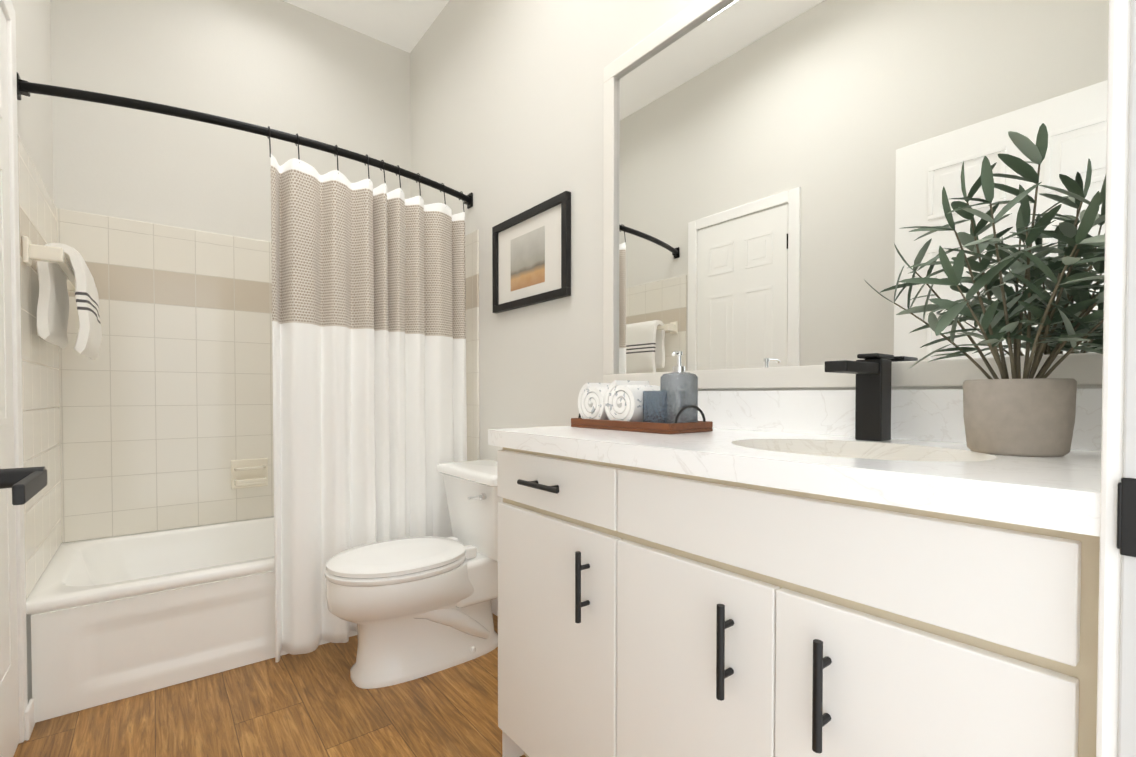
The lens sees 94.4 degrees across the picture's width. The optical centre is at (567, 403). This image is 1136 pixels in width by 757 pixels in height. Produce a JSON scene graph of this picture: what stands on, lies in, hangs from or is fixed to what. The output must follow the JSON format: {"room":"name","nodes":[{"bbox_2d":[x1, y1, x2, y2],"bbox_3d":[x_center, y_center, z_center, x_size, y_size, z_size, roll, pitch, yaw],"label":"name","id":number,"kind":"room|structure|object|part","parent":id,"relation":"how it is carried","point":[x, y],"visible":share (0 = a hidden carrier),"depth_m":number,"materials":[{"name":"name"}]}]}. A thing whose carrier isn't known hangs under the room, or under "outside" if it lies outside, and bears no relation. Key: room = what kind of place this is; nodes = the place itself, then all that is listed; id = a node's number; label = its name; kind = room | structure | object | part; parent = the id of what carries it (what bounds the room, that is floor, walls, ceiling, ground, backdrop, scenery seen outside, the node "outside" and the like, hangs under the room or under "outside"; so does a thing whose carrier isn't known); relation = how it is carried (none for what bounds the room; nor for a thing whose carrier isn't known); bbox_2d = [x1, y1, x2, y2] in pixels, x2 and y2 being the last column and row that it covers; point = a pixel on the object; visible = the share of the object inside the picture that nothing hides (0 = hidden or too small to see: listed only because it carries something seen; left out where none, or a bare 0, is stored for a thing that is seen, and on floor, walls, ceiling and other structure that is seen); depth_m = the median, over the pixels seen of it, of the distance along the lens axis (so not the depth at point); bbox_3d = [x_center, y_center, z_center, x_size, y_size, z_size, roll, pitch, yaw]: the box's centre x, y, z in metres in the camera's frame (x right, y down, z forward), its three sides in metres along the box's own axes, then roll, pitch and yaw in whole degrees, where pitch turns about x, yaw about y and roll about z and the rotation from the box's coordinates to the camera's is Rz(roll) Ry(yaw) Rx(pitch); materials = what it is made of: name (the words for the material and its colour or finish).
{"room":"bathroom","nodes":[
{"label":"bathroom","id":0,"kind":"room"},
{"bbox_2d":[11,0,53,702],"bbox_3d":[-1.182,-0.521,0.902,0.100,2.970,3.120,-1,1,-38],"label":"wall","id":1,"kind":"structure","parent":0,"point":[33,63],"depth_m":1.84,"materials":[{"name":"white paint"}]},
{"bbox_2d":[0,6,19,756],"bbox_3d":[-1.353,-0.047,1.218,0.012,1.988,0.595,-1,1,-38],"label":"door","id":2,"kind":"structure","parent":1,"relation":"attached to","point":[9,713],"depth_m":1.38,"materials":[{"name":"white wood"}]},
{"bbox_2d":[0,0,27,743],"bbox_3d":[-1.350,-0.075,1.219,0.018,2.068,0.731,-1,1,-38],"label":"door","id":3,"kind":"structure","parent":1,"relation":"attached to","point":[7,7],"depth_m":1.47,"materials":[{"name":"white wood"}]},
{"bbox_2d":[25,698,34,740],"bbox_3d":[-1.555,0.911,1.520,0.010,0.085,0.084,-1,1,-38],"label":"baseboard","id":4,"kind":"structure","parent":1,"relation":"attached to","point":[29,720],"depth_m":1.50,"materials":[{"name":"white wood"}]},
{"bbox_2d":[18,136,61,598],"bbox_3d":[-1.845,-0.107,1.841,0.010,1.379,0.815,-1,1,-38],"label":"wall tile","id":5,"kind":"structure","parent":1,"relation":"attached to","point":[41,398],"depth_m":1.75,"materials":[{"name":"beige tile"}]},
{"bbox_2d":[22,236,101,359],"bbox_3d":[-1.775,-0.345,1.877,0.148,0.356,0.670,-1,1,-38],"label":"towel rail","id":6,"kind":"object","parent":5,"relation":"attached to","point":[58,265],"visible":1,"depth_m":1.72,"materials":[{"name":"white fabric"}]},
{"bbox_2d":[17,72,472,661],"bbox_3d":[-0.998,-0.043,1.977,1.511,1.888,0.224,-1,1,-38],"label":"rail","id":7,"kind":"object","parent":1,"relation":"attached to","point":[369,358],"visible":0.85,"depth_m":2.03,"materials":[{"name":"white fabric"}]},
{"bbox_2d":[270,154,466,661],"bbox_3d":[-0.756,0.013,2.157,0.832,1.770,0.209,-1,1,-38],"label":"curtain","id":8,"kind":"object","parent":7,"relation":"hanging from","point":[369,284],"depth_m":2.04,"materials":[{"name":"fabric"}]},
{"bbox_2d":[50,0,410,543],"bbox_3d":[-1.584,-0.550,2.633,1.608,2.970,0.100,-1,1,-38],"label":"wall","id":9,"kind":"structure","parent":0,"point":[283,66],"depth_m":2.48,"materials":[{"name":"white paint"}]},
{"bbox_2d":[57,208,273,542],"bbox_3d":[-1.511,-0.121,2.628,1.508,1.379,0.010,-1,1,-38],"label":"wall tile","id":10,"kind":"structure","parent":9,"relation":"attached to","point":[166,406],"depth_m":2.38,"materials":[{"name":"beige tile"}]},
{"bbox_2d":[231,458,267,488],"bbox_3d":[-1.547,0.342,2.562,0.156,0.140,0.062,-1,1,-38],"label":"soap dish","id":11,"kind":"object","parent":10,"relation":"attached to","point":[247,473],"visible":1,"depth_m":2.56,"materials":[{"name":"white ceramic"}]},
{"bbox_2d":[13,613,525,756],"bbox_3d":[-0.596,0.985,1.465,1.770,0.060,3.240,-1,1,-38],"label":"floor","id":12,"kind":"structure","parent":0,"point":[317,702],"depth_m":1.60,"materials":[{"name":"brown wood"}]},
{"bbox_2d":[26,516,356,722],"bbox_3d":[-1.260,0.757,2.324,1.504,0.365,0.818,-1,1,-38],"label":"bathtub","id":13,"kind":"object","parent":12,"relation":"on","point":[115,618],"visible":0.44,"depth_m":1.79,"materials":[{"name":"white ceramic"}]},
{"bbox_2d":[325,460,501,688],"bbox_3d":[-0.508,0.601,1.966,0.738,0.691,0.490,-1,1,-38],"label":"toilet","id":14,"kind":"object","parent":12,"relation":"on","point":[412,608],"visible":0.96,"depth_m":1.85,"materials":[{"name":"white ceramic"}]},
{"bbox_3d":[-0.608,0.570,1.887,0.484,0.020,0.382,-1,1,-38],"label":"seat","id":15,"kind":"part","parent":14,"relation":"part of","materials":[{"name":"white plastic"}]},
{"bbox_3d":[-0.607,0.541,1.887,0.480,0.031,0.378,-1,1,-38],"label":"seat lid","id":16,"kind":"part","parent":14,"relation":"part of","materials":[{"name":"white plastic"}]},
{"bbox_3d":[-0.549,0.764,1.937,0.629,0.365,0.376,-1,1,-38],"label":"bowl","id":17,"kind":"part","parent":14,"relation":"part of","materials":[{"name":"white ceramic"}]},
{"bbox_3d":[-0.318,0.272,2.110,0.248,0.038,0.490,-1,1,-38],"label":"tank lid","id":18,"kind":"part","parent":14,"relation":"part of","materials":[{"name":"white ceramic"}]},
{"bbox_3d":[-0.311,0.435,2.119,0.226,0.287,0.466,-1,1,-38],"label":"tank","id":19,"kind":"part","parent":14,"relation":"part of","materials":[{"name":"white ceramic"}]},
{"bbox_3d":[-0.334,0.342,1.932,0.028,0.035,0.093,-1,1,-38],"label":"lever","id":20,"kind":"part","parent":14,"relation":"part of","materials":[{"name":"silver metal"}]},
{"bbox_2d":[488,353,1101,756],"bbox_3d":[0.339,0.432,1.075,0.528,1.059,1.131,-1,1,-38],"label":"bathroom vanity","id":21,"kind":"object","parent":12,"relation":"on","point":[873,564],"visible":0.9,"depth_m":0.78,"materials":[{"name":"beige wood"}]},
{"bbox_3d":[-0.039,0.183,1.195,0.018,0.120,0.444,-1,1,-38],"label":"door","id":22,"kind":"part","parent":21,"relation":"part of","materials":[{"name":"white wood"}]},
{"bbox_3d":[-0.039,0.553,1.202,0.018,0.588,0.444,-1,1,-38],"label":"door","id":23,"kind":"part","parent":21,"relation":"part of","materials":[{"name":"white wood"}]},
{"bbox_2d":[571,351,712,433],"bbox_3d":[0.180,-0.031,1.367,0.160,0.194,0.355,-1,1,-38],"label":"tray","id":24,"kind":"object","parent":21,"relation":"on","point":[669,405],"visible":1,"depth_m":1.28,"materials":[{"name":"brown wood"}]},
{"bbox_3d":[0.180,0.022,1.368,0.110,0.044,0.353,-1,1,-38],"label":"handle","id":25,"kind":"part","parent":24,"relation":"part of","materials":[{"name":"black metal"}]},
{"bbox_2d":[660,372,697,423],"bbox_3d":[0.267,-0.008,1.265,0.068,0.134,0.068,-1,1,-38],"label":"soap bottle","id":26,"kind":"object","parent":24,"relation":"on","point":[678,390],"depth_m":1.24,"materials":[{"name":"grey glass"}]},
{"bbox_3d":[0.114,0.312,0.959,0.034,0.262,0.712,-1,1,-38],"label":"handle","id":27,"kind":"part","parent":21,"relation":"part of","materials":[{"name":"black metal"}]},
{"bbox_3d":[0.202,0.558,0.894,0.018,0.588,0.326,-1,1,-38],"label":"door","id":28,"kind":"part","parent":21,"relation":"part of","materials":[{"name":"white wood"}]},
{"bbox_3d":[0.300,0.190,0.764,0.018,0.120,0.641,-1,1,-38],"label":"door","id":29,"kind":"part","parent":21,"relation":"part of","materials":[{"name":"white wood"}]},
{"bbox_2d":[825,353,893,440],"bbox_3d":[0.555,-0.012,0.998,0.207,0.168,0.048,-1,1,-38],"label":"faucet","id":30,"kind":"object","parent":21,"relation":"on","point":[874,400],"depth_m":1.01,"materials":[{"name":"black metal"}]},
{"bbox_3d":[0.401,0.563,0.641,0.018,0.588,0.312,-1,1,-38],"label":"door","id":31,"kind":"part","parent":21,"relation":"part of","materials":[{"name":"white wood"}]},
{"bbox_2d":[865,123,1105,456],"bbox_3d":[0.644,-0.172,0.820,0.289,0.493,0.318,-1,1,-38],"label":"plant","id":32,"kind":"object","parent":21,"relation":"on","point":[1029,415],"visible":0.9,"depth_m":0.77,"materials":[{"name":"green plant"}]},
{"bbox_3d":[0.686,0.019,0.805,0.132,0.112,0.132,-1,1,-38],"label":"pot","id":33,"kind":"part","parent":32,"relation":"part of","materials":[{"name":"concrete"}]},
{"bbox_2d":[282,0,448,52],"bbox_3d":[-0.596,-2.045,1.413,1.770,0.060,3.240,-1,1,-38],"label":"ceiling","id":34,"kind":"structure","parent":0,"point":[404,25],"depth_m":2.76,"materials":[{"name":"white paint"}]},
{"bbox_2d":[410,0,1101,460],"bbox_3d":[0.051,-0.539,1.935,0.100,2.970,3.220,-1,1,-38],"label":"wall","id":35,"kind":"structure","parent":0,"point":[506,108],"depth_m":2.12,"materials":[{"name":"white paint"}]},
{"bbox_2d":[465,230,479,460],"bbox_3d":[-0.667,-0.123,2.767,0.010,1.379,0.815,-1,1,-38],"label":"wall tile","id":36,"kind":"structure","parent":35,"relation":"attached to","point":[472,306],"depth_m":2.48,"materials":[{"name":"beige tile"}]},
{"bbox_2d":[491,598,497,615],"bbox_3d":[-0.112,0.902,2.076,0.012,0.085,0.993,-1,1,-38],"label":"baseboard","id":37,"kind":"structure","parent":35,"relation":"attached to","point":[494,602],"depth_m":2.33,"materials":[{"name":"white"}]},
{"bbox_2d":[492,191,570,312],"bbox_3d":[-0.160,-0.581,2.102,0.023,0.374,0.525,-1,1,-38],"label":"picture frame","id":38,"kind":"object","parent":35,"relation":"attached to","point":[531,256],"visible":0.92,"depth_m":2.07,"materials":[{"name":"black wood"}]},
{"bbox_2d":[511,226,544,290],"bbox_3d":[-0.165,-0.577,2.111,0.001,0.214,0.245,-1,1,-38],"label":"art","id":39,"kind":"object","parent":38,"relation":"attached to","point":[527,245],"depth_m":2.10},
{"bbox_2d":[603,0,1108,388],"bbox_3d":[0.515,-0.565,1.244,0.023,1.054,1.262,-1,1,-38],"label":"mirror","id":40,"kind":"object","parent":35,"relation":"attached to","point":[777,174],"visible":0.9,"depth_m":1.18,"materials":[{"name":"white mirror"}]},
{"bbox_2d":[698,388,1101,450],"bbox_3d":[0.539,0.018,1.225,0.019,0.100,1.131,-1,1,-38],"label":"backsplash","id":41,"kind":"structure","parent":35,"relation":"attached to","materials":[{"name":"stone"}]},
{"bbox_3d":[0.739,-0.515,0.572,0.503,2.970,0.120,-1,1,-38],"label":"wall","id":42,"kind":"structure","parent":0,"visible":0},
{"bbox_2d":[1096,0,1135,756],"bbox_3d":[0.546,-0.051,0.436,0.065,2.045,0.139,-1,1,-38],"label":"door frame","id":43,"kind":"structure","parent":42,"relation":"attached to","point":[1113,345],"depth_m":0.46,"materials":[{"name":"white wood"}]},
{"bbox_2d":[1117,478,1135,556],"bbox_3d":[0.505,0.099,0.448,0.018,0.068,0.050,-1,1,-38],"label":"strike plate","id":44,"kind":"object","parent":43,"relation":"attached to","point":[1126,521],"visible":1,"depth_m":0.46,"materials":[{"name":"black metal"}]},
{"bbox_3d":[-0.642,0.084,0.569,0.009,0.072,0.092,-1,1,-38],"label":"rose","id":45,"kind":"object","parent":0,"visible":0},
{"bbox_2d":[0,466,45,488],"bbox_3d":[-0.623,0.083,0.591,0.049,0.021,0.022,-1,1,-38],"label":"door handle","id":46,"kind":"object","parent":45,"relation":"attached to","point":[10,477],"visible":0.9,"depth_m":0.58,"materials":[{"name":"metal"}]},
{"bbox_2d":[12,469,46,504],"bbox_3d":[-0.572,0.087,0.560,0.009,0.020,0.138,-1,1,-38],"label":"lever","id":47,"kind":"object","parent":45,"relation":"attached to","point":[27,488],"visible":0.98,"depth_m":0.53,"materials":[{"name":"black metal"}]}
]}

